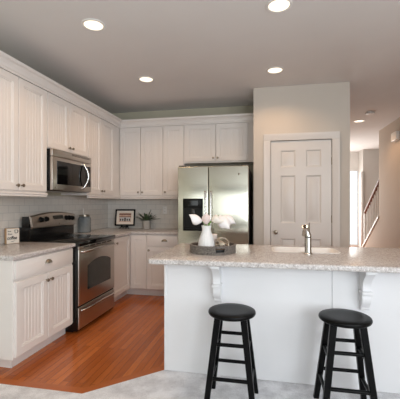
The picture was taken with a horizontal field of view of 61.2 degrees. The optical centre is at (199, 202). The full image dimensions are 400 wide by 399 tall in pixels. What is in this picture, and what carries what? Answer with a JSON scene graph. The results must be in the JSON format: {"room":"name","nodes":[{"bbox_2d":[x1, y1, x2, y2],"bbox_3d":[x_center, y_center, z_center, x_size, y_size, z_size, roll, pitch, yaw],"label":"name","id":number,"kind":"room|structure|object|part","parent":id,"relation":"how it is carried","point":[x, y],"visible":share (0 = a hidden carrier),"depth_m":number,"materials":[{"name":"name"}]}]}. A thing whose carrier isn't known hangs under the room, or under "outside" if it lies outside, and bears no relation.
{"room":"kitchen","nodes":[
{"label":"kitchen","id":0,"kind":"room"},
{"bbox_2d":[4,192,101,243],"bbox_3d":[-2.314,-0.049,1.807,0.100,2.830,7.830,0,0,11],"label":"wall","id":1,"kind":"structure","parent":0,"point":[49,193],"depth_m":4.20,"materials":[{"name":"tile"}]},
{"bbox_2d":[0,68,47,196],"bbox_3d":[-1.796,-0.609,3.064,0.415,1.091,0.800,0,0,11],"label":"upper cabinet","id":2,"kind":"object","parent":1,"relation":"attached to","point":[23,105],"visible":0.98,"depth_m":3.08,"materials":[{"name":"paint"}]},
{"bbox_3d":[-1.673,-0.622,2.838,0.020,1.015,0.390,0,0,11],"label":"door","id":3,"kind":"part","parent":2,"relation":"part of","materials":[{"name":"paint"}]},
{"bbox_3d":[-1.631,-0.081,3.031,0.026,0.036,0.800,0,0,11],"label":"light rail","id":4,"kind":"part","parent":2,"relation":"part of","materials":[{"name":"paint"}]},
{"bbox_3d":[-1.595,-0.622,3.226,0.020,1.015,0.388,0,0,11],"label":"door","id":5,"kind":"part","parent":2,"relation":"part of","materials":[{"name":"paint"}]},
{"bbox_2d":[0,196,107,243],"bbox_3d":[-1.794,0.156,4.120,0.008,0.490,2.890,0,0,11],"label":"tiled wall","id":6,"kind":"structure","parent":1,"relation":"attached to","point":[12,208],"depth_m":4.05,"materials":[{"name":"white tile"}]},
{"bbox_2d":[47,92,87,156],"bbox_3d":[-1.639,-0.857,3.849,0.415,0.595,0.796,0,0,11],"label":"upper cabinet","id":7,"kind":"object","parent":1,"relation":"attached to","point":[67,123],"visible":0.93,"depth_m":3.75,"materials":[{"name":"paint"}]},
{"bbox_3d":[-1.515,-0.849,3.622,0.020,0.560,0.385,0,0,11],"label":"door","id":8,"kind":"part","parent":7,"relation":"part of","materials":[{"name":"paint"}]},
{"bbox_2d":[47,148,90,192],"bbox_3d":[-1.592,-0.340,3.836,0.494,0.431,0.770,0,0,11],"label":"microwave","id":9,"kind":"object","parent":7,"relation":"attached to","point":[67,172],"visible":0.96,"depth_m":3.70,"materials":[{"name":"silver metal"}]},
{"bbox_3d":[-1.435,-0.517,3.805,0.030,0.075,0.770,0,0,11],"label":"vent panel","id":10,"kind":"part","parent":9,"relation":"part of","materials":[{"name":"metal"}]},
{"bbox_3d":[-1.348,-0.314,3.992,0.087,0.310,0.031,0,0,-20],"label":"handle","id":11,"kind":"part","parent":9,"relation":"part of","materials":[{"name":"silver metal"}]},
{"bbox_3d":[-1.438,-0.849,4.008,0.020,0.560,0.385,0,0,11],"label":"door","id":12,"kind":"part","parent":7,"relation":"part of","materials":[{"name":"paint"}]},
{"bbox_2d":[0,365,163,393],"bbox_3d":[-1.175,1.320,2.505,1.852,0.012,0.403,0,0,-3],"label":"trim","id":13,"kind":"structure","parent":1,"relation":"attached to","point":[160,368],"depth_m":2.45,"materials":[{"name":"brown wood"}]},
{"bbox_2d":[61,113,120,198],"bbox_3d":[-1.434,-0.609,4.866,0.415,1.091,1.276,0,0,11],"label":"upper cabinet","id":14,"kind":"object","parent":1,"relation":"attached to","point":[103,137],"visible":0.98,"depth_m":4.59,"materials":[{"name":"paint"}]},
{"bbox_3d":[-1.363,-0.622,4.380,0.020,1.015,0.332,0,0,11],"label":"door","id":15,"kind":"part","parent":14,"relation":"part of","materials":[{"name":"paint"}]},
{"bbox_3d":[-1.304,-0.081,4.660,0.026,0.036,0.922,0,0,11],"label":"light rail","id":16,"kind":"part","parent":14,"relation":"part of","materials":[{"name":"paint"}]},
{"bbox_3d":[-1.292,-0.622,4.735,0.020,1.015,0.377,0,0,11],"label":"door","id":17,"kind":"part","parent":14,"relation":"part of","materials":[{"name":"paint"}]},
{"bbox_2d":[0,50,253,127],"bbox_3d":[-0.477,-1.190,3.691,2.026,0.108,2.549,0,0,11],"label":"crown molding","id":18,"kind":"structure","parent":14,"relation":"attached to","point":[8,63],"depth_m":4.37,"materials":[{"name":"paint"}]},
{"bbox_2d":[111,105,253,244],"bbox_3d":[-0.329,-0.049,5.350,2.394,2.830,0.100,0,0,11],"label":"wall","id":19,"kind":"structure","parent":0,"point":[236,109],"depth_m":5.23,"materials":[{"name":"paint"}]},
{"bbox_2d":[120,126,162,198],"bbox_3d":[-0.854,-0.609,5.209,0.689,1.091,0.380,0,0,11],"label":"upper cabinet","id":20,"kind":"object","parent":19,"relation":"attached to","point":[141,148],"visible":0.98,"depth_m":5.05,"materials":[{"name":"paint"}]},
{"bbox_3d":[-1.050,-0.622,5.097,0.325,1.015,0.020,0,0,11],"label":"door","id":21,"kind":"part","parent":20,"relation":"part of","materials":[{"name":"paint"}]},
{"bbox_3d":[-0.884,-0.081,5.061,0.689,0.036,0.026,0,0,11],"label":"light rail","id":22,"kind":"part","parent":20,"relation":"part of","materials":[{"name":"paint"}]},
{"bbox_3d":[-0.718,-0.622,5.030,0.338,1.015,0.020,0,0,11],"label":"door","id":23,"kind":"part","parent":20,"relation":"part of","materials":[{"name":"paint"}]},
{"bbox_2d":[108,199,177,228],"bbox_3d":[-0.801,0.156,5.390,1.437,0.490,0.008,0,0,11],"label":"tiled wall","id":24,"kind":"structure","parent":19,"relation":"attached to","point":[169,220],"depth_m":5.38,"materials":[{"name":"white tile"}]},
{"bbox_2d":[163,206,166,213],"bbox_3d":[-0.556,0.113,5.333,0.070,0.117,0.006,0,0,11],"label":"wall outlet","id":25,"kind":"object","parent":24,"relation":"attached to","point":[164,207],"visible":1,"depth_m":5.33,"materials":[{"name":"white plastic"}]},
{"bbox_2d":[163,125,188,198],"bbox_3d":[-0.359,-0.609,5.109,0.320,1.091,0.380,0,0,11],"label":"upper cabinet","id":26,"kind":"object","parent":19,"relation":"attached to","point":[173,136],"visible":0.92,"depth_m":4.97,"materials":[{"name":"paint"}]},
{"bbox_3d":[-0.389,-0.081,4.961,0.320,0.036,0.026,0,0,11],"label":"light rail","id":27,"kind":"part","parent":26,"relation":"part of","materials":[{"name":"paint"}]},
{"bbox_2d":[184,122,253,165],"bbox_3d":[0.296,-0.867,4.977,1.016,0.575,0.380,0,0,11],"label":"upper cabinet","id":28,"kind":"object","parent":19,"relation":"attached to","point":[225,143],"visible":0.98,"depth_m":4.83,"materials":[{"name":"paint"}]},
{"bbox_3d":[0.001,-0.864,4.886,0.449,0.530,0.020,0,0,11],"label":"door","id":29,"kind":"part","parent":28,"relation":"part of","materials":[{"name":"paint"}]},
{"bbox_3d":[0.450,-0.864,4.795,0.449,0.530,0.020,0,0,11],"label":"door","id":30,"kind":"part","parent":28,"relation":"part of","materials":[{"name":"paint"}]},
{"bbox_2d":[0,294,396,393],"bbox_3d":[1.649,1.341,6.103,5.975,0.050,8.383,0,0,11],"label":"floor","id":31,"kind":"structure","parent":0,"point":[127,339],"depth_m":3.02,"materials":[{"name":"brown wood"}]},
{"bbox_2d":[0,248,72,367],"bbox_3d":[-1.655,0.879,3.059,0.695,0.874,0.806,0,0,11],"label":"base cabinet","id":32,"kind":"object","parent":31,"relation":"on","point":[36,292],"visible":0.98,"depth_m":2.83,"materials":[{"name":"paint"}]},
{"bbox_3d":[-1.394,0.907,2.805,0.020,0.582,0.383,0,0,11],"label":"door","id":33,"kind":"part","parent":32,"relation":"part of","materials":[{"name":"paint"}]},
{"bbox_2d":[0,242,74,260],"bbox_3d":[-1.667,0.422,3.051,0.678,0.040,0.844,0,0,11],"label":"countertop","id":34,"kind":"structure","parent":32,"relation":"on","point":[21,250],"depth_m":2.99,"materials":[{"name":"stone"}]},
{"bbox_2d":[5,228,18,243],"bbox_3d":[-1.871,0.327,3.365,0.054,0.150,0.120,0,0,41],"label":"coffee sign","id":35,"kind":"object","parent":34,"relation":"on","point":[11,234],"visible":1,"depth_m":3.34,"materials":[{"name":"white wood"}]},
{"bbox_3d":[-1.355,0.523,2.997,0.020,0.142,0.778,0,0,11],"label":"drawer","id":36,"kind":"part","parent":32,"relation":"part of","materials":[{"name":"paint"}]},
{"bbox_3d":[-1.317,0.907,3.189,0.020,0.582,0.383,0,0,11],"label":"door","id":37,"kind":"part","parent":32,"relation":"part of","materials":[{"name":"paint"}]},
{"bbox_2d":[19,212,114,331],"bbox_3d":[-1.450,0.709,3.857,0.761,1.214,0.816,0,0,11],"label":"range","id":38,"kind":"object","parent":31,"relation":"on","point":[93,254],"visible":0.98,"depth_m":3.69,"materials":[{"name":"silver metal"}]},
{"bbox_3d":[-1.675,0.186,3.902,0.052,0.169,0.814,0,0,11],"label":"control panel","id":39,"kind":"part","parent":38,"relation":"part of","materials":[{"name":"metal"}]},
{"bbox_2d":[19,234,114,246],"bbox_3d":[-1.475,0.417,3.862,0.711,0.047,0.816,0,0,11],"label":"cooktop","id":40,"kind":"object","parent":38,"relation":"in","point":[80,240],"depth_m":3.73,"materials":[{"name":"black glass"}]},
{"bbox_3d":[-1.147,1.169,3.796,0.016,0.223,0.802,0,0,11],"label":"storage drawer","id":41,"kind":"part","parent":38,"relation":"part of","materials":[{"name":"metal"}]},
{"bbox_3d":[-1.147,0.758,3.796,0.016,0.572,0.802,0,0,11],"label":"oven door","id":42,"kind":"part","parent":38,"relation":"part of","materials":[{"name":"metal"}]},
{"bbox_3d":[-1.118,1.089,3.790,0.055,0.031,0.732,0,0,11],"label":"handle","id":43,"kind":"part","parent":38,"relation":"part of","materials":[{"name":"silver metal"}]},
{"bbox_3d":[-1.111,0.492,3.789,0.069,0.037,0.737,0,0,11],"label":"handle","id":44,"kind":"part","parent":38,"relation":"part of","materials":[{"name":"silver metal"}]},
{"bbox_2d":[113,234,148,301],"bbox_3d":[-1.190,0.879,4.848,0.901,0.874,1.220,0,0,11],"label":"base cabinet","id":45,"kind":"object","parent":31,"relation":"on","point":[130,251],"visible":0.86,"depth_m":4.75,"materials":[{"name":"paint"}]},
{"bbox_3d":[-1.053,0.831,4.502,0.020,0.755,0.562,0,0,11],"label":"door","id":46,"kind":"part","parent":45,"relation":"part of","materials":[{"name":"paint"}]},
{"bbox_2d":[74,228,177,237],"bbox_3d":[-0.932,0.422,4.796,1.430,0.040,1.224,0,0,11],"label":"countertop","id":47,"kind":"structure","parent":45,"relation":"on","point":[117,232],"depth_m":4.77,"materials":[{"name":"stone"}]},
{"bbox_2d":[78,215,90,232],"bbox_3d":[-1.580,0.281,4.628,0.170,0.242,0.170,0,0,11],"label":"glass jar","id":48,"kind":"object","parent":47,"relation":"on","point":[84,221],"visible":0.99,"depth_m":4.56,"materials":[{"name":"grey glass"}]},
{"bbox_2d":[136,210,156,228],"bbox_3d":[-0.828,0.248,5.227,0.370,0.307,0.277,0,0,43],"label":"potted plant","id":49,"kind":"object","parent":47,"relation":"on","point":[147,219],"visible":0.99,"depth_m":5.18,"materials":[{"name":"green plant"}]},
{"bbox_3d":[-0.825,0.336,5.220,0.128,0.132,0.128,0,0,11],"label":"pot","id":50,"kind":"part","parent":49,"relation":"part of","materials":[{"name":"ceramic"}]},
{"bbox_3d":[-0.869,0.831,4.775,0.229,0.755,0.020,0,0,11],"label":"door","id":51,"kind":"part","parent":45,"relation":"part of","materials":[{"name":"paint"}]},
{"bbox_2d":[147,235,177,295],"bbox_3d":[-0.434,0.879,4.982,0.525,0.874,0.660,0,0,11],"label":"base cabinet","id":52,"kind":"object","parent":31,"relation":"on","point":[156,244],"visible":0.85,"depth_m":4.72,"materials":[{"name":"paint"}]},
{"bbox_3d":[-0.491,0.912,4.699,0.506,0.592,0.020,0,0,11],"label":"door","id":53,"kind":"part","parent":52,"relation":"part of","materials":[{"name":"paint"}]},
{"bbox_3d":[-0.491,0.529,4.699,0.509,0.153,0.020,0,0,11],"label":"drawer","id":54,"kind":"part","parent":52,"relation":"part of","materials":[{"name":"paint"}]},
{"bbox_2d":[178,164,251,244],"bbox_3d":[0.239,0.420,4.627,0.892,1.792,0.993,0,0,11],"label":"refrigerator","id":55,"kind":"object","parent":31,"relation":"on","point":[211,190],"visible":0.62,"depth_m":4.20,"materials":[{"name":"metal"}]},
{"bbox_3d":[-0.084,0.391,4.285,0.392,1.700,0.068,0,0,11],"label":"freezer door","id":56,"kind":"part","parent":55,"relation":"part of","materials":[{"name":"metal"}]},
{"bbox_3d":[0.063,0.306,4.189,0.024,0.882,0.065,0,0,11],"label":"handle","id":57,"kind":"part","parent":55,"relation":"part of","materials":[{"name":"silver metal"}]},
{"bbox_2d":[164,265,399,393],"bbox_3d":[0.957,0.879,2.669,2.416,0.873,0.910,0,0,11],"label":"kitchen island","id":58,"kind":"object","parent":31,"relation":"on","point":[286,326],"visible":0.64,"depth_m":2.47,"materials":[{"name":"paint"}]},
{"bbox_3d":[-0.266,0.875,2.657,0.022,0.865,0.036,0,0,11],"label":"corner trim","id":59,"kind":"part","parent":58,"relation":"part of","materials":[{"name":"paint"}]},
{"bbox_3d":[0.340,0.875,2.527,1.218,0.865,0.008,0,0,11],"label":"panel","id":60,"kind":"part","parent":58,"relation":"part of","materials":[{"name":"paint"}]},
{"bbox_2d":[148,243,399,272],"bbox_3d":[0.959,0.422,2.679,2.537,0.040,1.000,0,0,11],"label":"island countertop","id":61,"kind":"structure","parent":58,"relation":"on","point":[351,259],"depth_m":2.40,"materials":[{"name":"stone"}]},
{"bbox_2d":[190,241,235,254],"bbox_3d":[0.105,0.367,2.779,0.384,0.069,0.384,0,0,11],"label":"wicker tray","id":62,"kind":"object","parent":61,"relation":"on","point":[194,248],"visible":0.83,"depth_m":2.62,"materials":[{"name":"grey wicker"}]},
{"bbox_2d":[198,225,214,246],"bbox_3d":[0.052,0.288,2.733,0.138,0.211,0.140,0,0,11],"label":"vase","id":63,"kind":"object","parent":62,"relation":"in","point":[206,238],"visible":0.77,"depth_m":2.69,"materials":[{"name":"ceramic"}]},
{"bbox_2d":[189,214,204,225],"bbox_3d":[-0.010,0.197,2.718,0.144,0.214,0.086,0,0,11],"label":"calla lily","id":64,"kind":"object","parent":63,"relation":"in","point":[196,219],"visible":0.92,"depth_m":2.69,"materials":[{"name":"white plant"}]},
{"bbox_2d":[202,213,210,225],"bbox_3d":[0.049,0.192,2.715,0.069,0.224,0.070,0,0,36],"label":"calla lily","id":65,"kind":"object","parent":63,"relation":"in","point":[206,218],"visible":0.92,"depth_m":2.69,"materials":[{"name":"pink plant"}]},
{"bbox_2d":[208,215,223,225],"bbox_3d":[0.117,0.198,2.712,0.164,0.212,0.075,0,0,11],"label":"calla lily","id":66,"kind":"object","parent":63,"relation":"in","point":[215,219],"visible":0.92,"depth_m":2.68,"materials":[{"name":"beige plant"}]},
{"bbox_2d":[209,215,229,228],"bbox_3d":[0.144,0.200,2.754,0.209,0.208,0.101,0,0,11],"label":"calla lily","id":67,"kind":"object","parent":63,"relation":"in","point":[226,224],"visible":0.67,"depth_m":2.71,"materials":[{"name":"white plant"}]},
{"bbox_2d":[209,215,234,225],"bbox_3d":[0.165,0.202,2.784,0.246,0.205,0.082,0,0,-13],"label":"calla lily","id":68,"kind":"object","parent":63,"relation":"in","point":[229,217],"visible":0.43,"depth_m":2.77,"materials":[{"name":"white plant"}]},
{"bbox_2d":[215,237,229,246],"bbox_3d":[0.178,0.334,2.723,0.119,0.119,0.118,0,0,11],"label":"decorative orb","id":69,"kind":"object","parent":62,"relation":"in","point":[221,243],"visible":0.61,"depth_m":2.70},
{"bbox_2d":[271,247,340,253],"bbox_3d":[0.888,0.515,2.881,0.545,0.237,0.320,0,0,11],"label":"sink","id":70,"kind":"object","parent":61,"relation":"in","point":[275,249],"visible":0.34,"depth_m":3.00,"materials":[{"name":"white ceramic"}]},
{"bbox_2d":[302,223,312,254],"bbox_3d":[0.858,0.278,2.725,0.079,0.248,0.200,0,0,11],"label":"faucet","id":71,"kind":"object","parent":61,"relation":"on","point":[306,233],"visible":1,"depth_m":2.64,"materials":[{"name":"silver metal"}]},
{"bbox_3d":[1.515,0.875,2.290,1.172,0.865,0.008,0,0,11],"label":"panel","id":72,"kind":"part","parent":58,"relation":"part of","materials":[{"name":"paint"}]},
{"bbox_2d":[0,0,399,151],"bbox_3d":[1.193,-1.514,3.840,6.175,0.100,13.200,0,0,11],"label":"ceiling","id":73,"kind":"structure","parent":0,"point":[198,54],"depth_m":3.20,"materials":[{"name":"paint"}]},
{"bbox_2d":[81,18,105,30],"bbox_3d":[-0.875,-1.460,2.777,0.196,0.008,0.196,0,0,11],"label":"recessed light","id":74,"kind":"object","parent":73,"relation":"in","point":[90,24],"visible":1,"depth_m":2.77,"materials":[{"name":"white plastic"}]},
{"bbox_2d":[138,76,154,82],"bbox_3d":[-0.636,-1.460,3.994,0.196,0.008,0.196,0,0,11],"label":"recessed light","id":75,"kind":"object","parent":73,"relation":"in","point":[147,79],"visible":1,"depth_m":3.99,"materials":[{"name":"beige"}]},
{"bbox_2d":[266,66,283,73],"bbox_3d":[0.826,-1.460,3.720,0.196,0.008,0.196,0,0,11],"label":"recessed light","id":76,"kind":"object","parent":73,"relation":"in","point":[272,70],"visible":1,"depth_m":3.72,"materials":[{"name":"beige"}]},
{"bbox_2d":[266,0,292,12],"bbox_3d":[0.584,-1.460,2.499,0.196,0.008,0.196,0,0,11],"label":"recessed light","id":77,"kind":"object","parent":73,"relation":"in","point":[274,6],"visible":1,"depth_m":2.50,"materials":[{"name":"beige"}]},
{"bbox_2d":[365,111,374,114],"bbox_3d":[2.735,-1.444,5.437,0.139,0.039,0.139,0,0,11],"label":"smoke detector","id":78,"kind":"object","parent":73,"relation":"attached to","point":[367,112],"visible":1,"depth_m":5.40,"materials":[{"name":"white plastic"}]},
{"bbox_2d":[0,370,399,398],"bbox_3d":[0.399,1.338,-0.108,5.975,0.056,5.145,0,0,11],"label":"floor","id":79,"kind":"structure","parent":0,"point":[164,384],"depth_m":2.34,"materials":[{"name":"grey carpet"}]},
{"bbox_2d":[204,303,257,398],"bbox_3d":[0.209,1.004,2.217,0.334,0.612,0.344,0,0,11],"label":"bar stool","id":80,"kind":"object","parent":79,"relation":"on","point":[231,312],"visible":1,"depth_m":2.12,"materials":[{"name":"black paint"}]},
{"bbox_3d":[0.073,1.020,2.126,0.147,0.580,0.051,0,0,-34],"label":"leg","id":81,"kind":"part","parent":80,"relation":"part of","materials":[{"name":"black paint"}]},
{"bbox_3d":[0.118,1.020,2.354,0.051,0.580,0.147,0,0,-34],"label":"leg","id":82,"kind":"part","parent":80,"relation":"part of","materials":[{"name":"black paint"}]},
{"bbox_3d":[0.209,0.714,2.217,0.310,0.032,0.310,0,0,11],"label":"seat","id":83,"kind":"part","parent":80,"relation":"part of","materials":[{"name":"black paint"}]},
{"bbox_3d":[0.300,1.020,2.080,0.051,0.580,0.147,0,0,-34],"label":"leg","id":84,"kind":"part","parent":80,"relation":"part of","materials":[{"name":"black paint"}]},
{"bbox_3d":[0.346,1.020,2.308,0.147,0.580,0.051,0,0,-34],"label":"leg","id":85,"kind":"part","parent":80,"relation":"part of","materials":[{"name":"black paint"}]},
{"bbox_2d":[313,308,377,398],"bbox_3d":[0.900,1.004,2.099,0.334,0.612,0.344,0,0,11],"label":"bar stool","id":86,"kind":"object","parent":79,"relation":"on","point":[332,318],"visible":1,"depth_m":2.02,"materials":[{"name":"black paint"}]},
{"bbox_3d":[0.809,1.020,2.236,0.051,0.580,0.147,0,0,-34],"label":"leg","id":87,"kind":"part","parent":86,"relation":"part of","materials":[{"name":"black paint"}]},
{"bbox_3d":[0.763,1.020,2.008,0.147,0.580,0.051,0,0,-34],"label":"leg","id":88,"kind":"part","parent":86,"relation":"part of","materials":[{"name":"black paint"}]},
{"bbox_3d":[0.900,0.714,2.099,0.310,0.032,0.310,0,0,11],"label":"seat","id":89,"kind":"part","parent":86,"relation":"part of","materials":[{"name":"black paint"}]},
{"bbox_3d":[1.036,1.020,2.190,0.147,0.580,0.051,0,0,-34],"label":"leg","id":90,"kind":"part","parent":86,"relation":"part of","materials":[{"name":"black paint"}]},
{"bbox_3d":[0.991,1.020,1.962,0.051,0.580,0.147,0,0,-34],"label":"leg","id":91,"kind":"part","parent":86,"relation":"part of","materials":[{"name":"black paint"}]},
{"bbox_2d":[209,165,251,244],"bbox_3d":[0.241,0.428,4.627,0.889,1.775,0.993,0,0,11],"label":"door","id":92,"kind":"structure","parent":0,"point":[230,187],"depth_m":4.16,"materials":[{"name":"silver metal"}]},
{"bbox_2d":[254,82,349,246],"bbox_3d":[1.853,-0.049,7.206,1.152,2.830,6.140,0,0,11],"label":"wall","id":93,"kind":"structure","parent":0,"point":[325,107],"depth_m":4.20,"materials":[{"name":"paint"}]},
{"bbox_2d":[271,139,331,245],"bbox_3d":[1.255,0.264,4.194,0.738,2.084,0.106,0,0,11],"label":"door","id":94,"kind":"structure","parent":93,"relation":"in","point":[301,171],"depth_m":4.21,"materials":[{"name":"paint"}]},
{"bbox_2d":[264,131,339,246],"bbox_3d":[1.257,0.224,4.228,0.907,2.185,0.114,0,0,11],"label":"trim","id":95,"kind":"structure","parent":93,"relation":"attached to","point":[334,135],"depth_m":4.14,"materials":[{"name":"paint"}]},
{"bbox_2d":[350,152,357,168],"bbox_3d":[3.885,-0.049,9.878,1.779,2.830,0.100,0,0,11],"label":"wall","id":96,"kind":"structure","parent":0,"point":[353,155],"depth_m":9.72,"materials":[{"name":"paint"}]},
{"bbox_2d":[350,169,357,246],"bbox_3d":[3.952,0.166,9.857,1.460,2.300,0.115,0,0,11],"label":"window","id":97,"kind":"structure","parent":96,"relation":"in","point":[353,172],"depth_m":9.76,"materials":[{"name":"glass"}]},
{"bbox_2d":[358,149,378,246],"bbox_3d":[4.487,-0.049,7.003,0.964,2.830,5.500,0,0,11],"label":"wall","id":98,"kind":"structure","parent":0,"point":[368,159],"depth_m":9.18,"materials":[{"name":"paint"}]},
{"bbox_2d":[360,172,362,246],"bbox_3d":[4.411,0.231,9.216,0.058,2.170,0.090,0,0,11],"label":"trim","id":99,"kind":"structure","parent":98,"relation":"attached to","point":[361,173],"depth_m":9.18,"materials":[{"name":"paint"}]},
{"bbox_2d":[364,118,399,247],"bbox_3d":[2.857,-0.049,2.740,0.100,2.830,11.500,0,0,11],"label":"wall","id":100,"kind":"structure","parent":0,"point":[385,233],"depth_m":6.32,"materials":[{"name":"paint"}]},
{"bbox_2d":[362,215,378,246],"bbox_3d":[3.828,0.766,7.621,0.120,1.032,1.548,0,0,11],"label":"trim","id":101,"kind":"structure","parent":100,"relation":"attached to","point":[377,218],"depth_m":7.37,"materials":[{"name":"paint"}]},
{"bbox_2d":[364,179,378,240],"bbox_3d":[3.804,0.226,7.449,0.084,1.520,1.206,0,0,11],"label":"stair railing","id":102,"kind":"object","parent":101,"relation":"on","point":[374,206],"visible":0.72,"depth_m":7.42,"materials":[{"name":"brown wood"}]},
{"bbox_3d":[3.917,0.617,8.013,0.056,0.737,0.056,0,0,11],"label":"newel post","id":103,"kind":"part","parent":102,"relation":"part of","materials":[{"name":"paint"}]},
{"bbox_3d":[3.800,-0.138,7.431,0.084,0.792,1.171,0,0,11],"label":"handrail","id":104,"kind":"part","parent":102,"relation":"part of","materials":[{"name":"brown wood"}]},
{"bbox_2d":[391,131,399,141],"bbox_3d":[3.408,-1.161,5.899,0.064,0.155,0.250,0,0,11],"label":"door chime","id":105,"kind":"object","parent":100,"relation":"attached to","point":[395,136],"visible":1,"depth_m":5.80,"materials":[{"name":"white plastic"}]},
{"bbox_3d":[-1.180,0.296,5.330,0.158,0.213,0.155,0,0,2],"label":"easel","id":106,"kind":"object","parent":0,"visible":0},
{"bbox_2d":[115,209,135,225],"bbox_3d":[-1.180,0.229,5.329,0.315,0.260,0.073,0,0,2],"label":"picture frame","id":107,"kind":"object","parent":106,"relation":"on","point":[124,217],"visible":1,"depth_m":5.33,"materials":[{"name":"black paint"}]},
{"bbox_2d":[119,213,130,221],"bbox_3d":[-1.180,0.226,5.329,0.192,0.140,0.060,0,0,11],"label":"print","id":108,"kind":"object","parent":107,"relation":"attached to","point":[123,217],"depth_m":5.33}
]}

